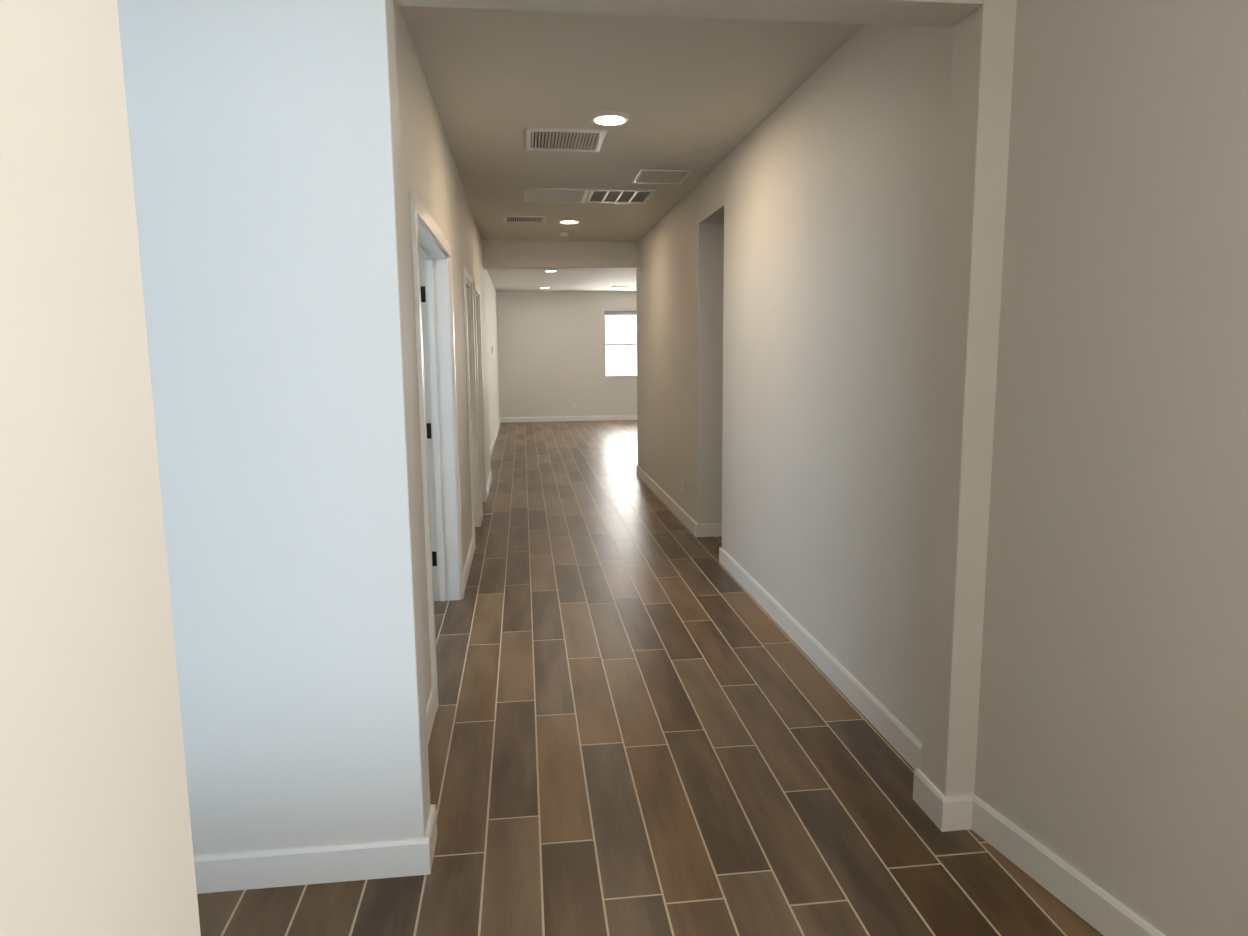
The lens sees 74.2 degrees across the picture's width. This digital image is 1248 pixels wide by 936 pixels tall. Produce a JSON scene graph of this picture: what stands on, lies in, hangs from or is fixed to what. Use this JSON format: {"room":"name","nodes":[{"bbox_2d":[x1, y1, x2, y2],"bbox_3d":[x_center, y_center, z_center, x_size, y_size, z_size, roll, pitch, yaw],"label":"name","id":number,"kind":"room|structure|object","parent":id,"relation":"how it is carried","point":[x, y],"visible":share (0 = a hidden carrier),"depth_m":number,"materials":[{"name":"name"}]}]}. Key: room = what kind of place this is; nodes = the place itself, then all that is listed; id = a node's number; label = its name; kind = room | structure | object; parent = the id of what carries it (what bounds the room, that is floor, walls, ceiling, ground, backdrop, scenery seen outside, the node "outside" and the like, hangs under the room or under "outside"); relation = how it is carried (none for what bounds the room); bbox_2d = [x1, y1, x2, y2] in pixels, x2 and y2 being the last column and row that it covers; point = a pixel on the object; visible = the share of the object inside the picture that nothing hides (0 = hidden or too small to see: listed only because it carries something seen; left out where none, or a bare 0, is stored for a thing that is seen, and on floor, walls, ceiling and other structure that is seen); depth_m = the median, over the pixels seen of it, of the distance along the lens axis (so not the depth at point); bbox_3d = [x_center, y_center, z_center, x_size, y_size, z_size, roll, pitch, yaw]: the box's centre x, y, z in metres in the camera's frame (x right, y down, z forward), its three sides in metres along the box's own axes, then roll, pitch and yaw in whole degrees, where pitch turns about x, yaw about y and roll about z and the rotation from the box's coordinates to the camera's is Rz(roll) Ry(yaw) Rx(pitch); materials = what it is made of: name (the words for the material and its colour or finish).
{"room":"home hallway","nodes":[
{"label":"home hallway","id":0,"kind":"room"},
{"bbox_2d":[0,0,200,935],"bbox_3d":[-0.348,0.222,-0.728,0.165,2.740,3.110,-2,8,-7],"label":"wall","id":1,"kind":"structure","parent":0,"point":[95,832],"depth_m":0.66,"materials":[{"name":"paint"}]},
{"bbox_2d":[394,5,490,706],"bbox_3d":[-1.232,-0.722,5.989,0.165,2.740,7.440,-2,8,-7],"label":"wall","id":2,"kind":"structure","parent":0,"point":[431,178],"depth_m":4.03,"materials":[{"name":"paint"}]},
{"bbox_2d":[410,191,463,711],"bbox_3d":[-0.991,-0.132,4.102,0.199,2.098,1.660,-2,8,-7],"label":"door frame","id":3,"kind":"structure","parent":2,"relation":"attached to","point":[433,292],"depth_m":4.79,"materials":[{"name":"paint"}]},
{"bbox_2d":[463,267,480,548],"bbox_3d":[-1.293,-0.476,6.550,0.199,2.098,0.920,-2,8,-7],"label":"door frame","id":4,"kind":"structure","parent":2,"relation":"attached to","point":[471,393],"depth_m":6.86,"materials":[{"name":"paint"}]},
{"bbox_2d":[473,281,486,518],"bbox_3d":[-1.439,-0.642,7.729,0.199,2.098,0.920,-2,8,-7],"label":"door frame","id":5,"kind":"structure","parent":2,"relation":"attached to","point":[479,389],"depth_m":8.04,"materials":[{"name":"paint"}]},
{"bbox_2d":[484,269,499,445],"bbox_3d":[-2.258,-1.780,13.524,0.165,2.740,8.185,-2,8,-7],"label":"wall","id":6,"kind":"structure","parent":0,"point":[492,326],"depth_m":14.07,"materials":[{"name":"paint"}]},
{"bbox_2d":[483,240,637,268],"bbox_3d":[-0.725,-2.458,9.508,1.770,0.300,0.165,-2,8,-7],"label":"wall","id":7,"kind":"structure","parent":0,"point":[524,254],"depth_m":9.43,"materials":[{"name":"paint"}]},
{"bbox_2d":[496,291,636,417],"bbox_3d":[0.699,-2.425,17.878,6.745,2.740,0.165,-2,8,-7],"label":"wall","id":8,"kind":"structure","parent":0,"point":[546,358],"depth_m":17.54,"materials":[{"name":"paint"}]},
{"bbox_2d":[604,311,636,377],"bbox_3d":[0.035,-2.654,17.754,0.920,1.420,0.185,-2,8,-7],"label":"window","id":9,"kind":"structure","parent":8,"relation":"in","point":[620,327],"depth_m":17.77,"materials":[{"name":"glass"}]},
{"bbox_2d":[117,0,1016,854],"bbox_3d":[-1.285,-0.183,2.189,5.070,2.740,0.165,-2,8,-7],"label":"wall","id":10,"kind":"structure","parent":0,"point":[265,156],"depth_m":2.20,"materials":[{"name":"paint"}]},
{"bbox_2d":[194,415,1164,935],"bbox_3d":[-0.069,0.231,8.566,6.623,0.108,20.454,0,8,5],"label":"baseboard","id":11,"kind":"structure","parent":10,"relation":"attached to","point":[1096,907],"depth_m":2.36,"materials":[{"name":"paint"}]},
{"bbox_2d":[400,6,863,291],"bbox_3d":[0.369,-2.436,7.782,9.800,0.120,20.400,-2,8,-7],"label":"ceiling","id":12,"kind":"structure","parent":0,"point":[702,97],"depth_m":4.13,"materials":[{"name":"paint"}]},
{"bbox_2d":[503,216,545,222],"bbox_3d":[-0.948,-2.366,7.853,0.400,0.012,0.360,-2,8,-7],"label":"ceiling vent","id":13,"kind":"object","parent":12,"relation":"in","point":[524,219],"visible":1,"depth_m":7.85,"materials":[{"name":"white metal"}]},
{"bbox_2d":[544,269,557,271],"bbox_3d":[-1.135,-3.061,12.798,0.210,0.022,0.210,-2,8,-7],"label":"recessed light","id":14,"kind":"object","parent":12,"relation":"in","point":[550,270],"visible":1,"depth_m":12.73,"materials":[{"name":"white plastic"}]},
{"bbox_2d":[524,188,589,202],"bbox_3d":[-0.554,-2.201,6.663,0.510,0.012,0.560,-2,8,-7],"label":"ceiling vent","id":15,"kind":"object","parent":12,"relation":"in","point":[567,195],"visible":1,"depth_m":6.62,"materials":[{"name":"white metal"}]},
{"bbox_2d":[558,232,569,236],"bbox_3d":[-0.641,-2.489,8.799,0.132,0.040,0.132,-2,8,-7],"label":"smoke detector","id":16,"kind":"object","parent":12,"relation":"attached to","point":[563,234],"visible":1,"depth_m":8.75,"materials":[{"name":"white plastic"}]},
{"bbox_2d":[526,128,606,151],"bbox_3d":[-0.355,-1.958,4.931,0.460,0.012,0.480,-2,8,-7],"label":"ceiling vent","id":17,"kind":"object","parent":12,"relation":"in","point":[577,140],"visible":1,"depth_m":4.91,"materials":[{"name":"white metal"}]},
{"bbox_2d":[558,219,579,223],"bbox_3d":[-0.528,-2.381,7.963,0.210,0.022,0.210,-2,8,-7],"label":"recessed light","id":18,"kind":"object","parent":12,"relation":"in","point":[569,221],"visible":1,"depth_m":7.91,"materials":[{"name":"white plastic"}]},
{"bbox_2d":[591,111,628,124],"bbox_3d":[-0.076,-1.890,4.466,0.210,0.022,0.210,-2,8,-7],"label":"recessed light","id":19,"kind":"object","parent":12,"relation":"in","point":[609,118],"visible":1,"depth_m":4.42,"materials":[{"name":"white plastic"}]},
{"bbox_2d":[586,188,655,203],"bbox_3d":[-0.038,-2.214,6.725,0.510,0.014,0.560,-2,8,-7],"label":"ceiling vent","id":20,"kind":"object","parent":12,"relation":"in","point":[631,196],"visible":1,"depth_m":6.72,"materials":[{"name":"white metal"}]},
{"bbox_2d":[632,170,692,183],"bbox_3d":[0.272,-2.119,6.008,0.370,0.008,0.450,-2,8,-7],"label":"attic hatch","id":21,"kind":"object","parent":12,"relation":"attached to","point":[661,176],"visible":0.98,"depth_m":5.99,"materials":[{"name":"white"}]},
{"bbox_2d":[197,420,1103,935],"bbox_3d":[0.396,0.396,8.183,9.800,0.120,20.400,-2,8,-7],"label":"floor","id":22,"kind":"structure","parent":0,"point":[651,718],"depth_m":2.93,"materials":[{"name":"tile"}]},
{"bbox_2d":[636,24,952,742],"bbox_3d":[0.708,-0.773,6.221,0.205,2.740,7.440,-2,8,-7],"label":"wall","id":23,"kind":"structure","parent":0,"point":[789,276],"depth_m":3.74,"materials":[{"name":"paint"}]},
{"bbox_2d":[974,0,1247,935],"bbox_3d":[1.807,0.065,0.230,0.165,2.740,4.600,-3,8,-16],"label":"wall","id":24,"kind":"structure","parent":0,"point":[1112,740],"depth_m":1.98,"materials":[{"name":"paint"}]}
]}

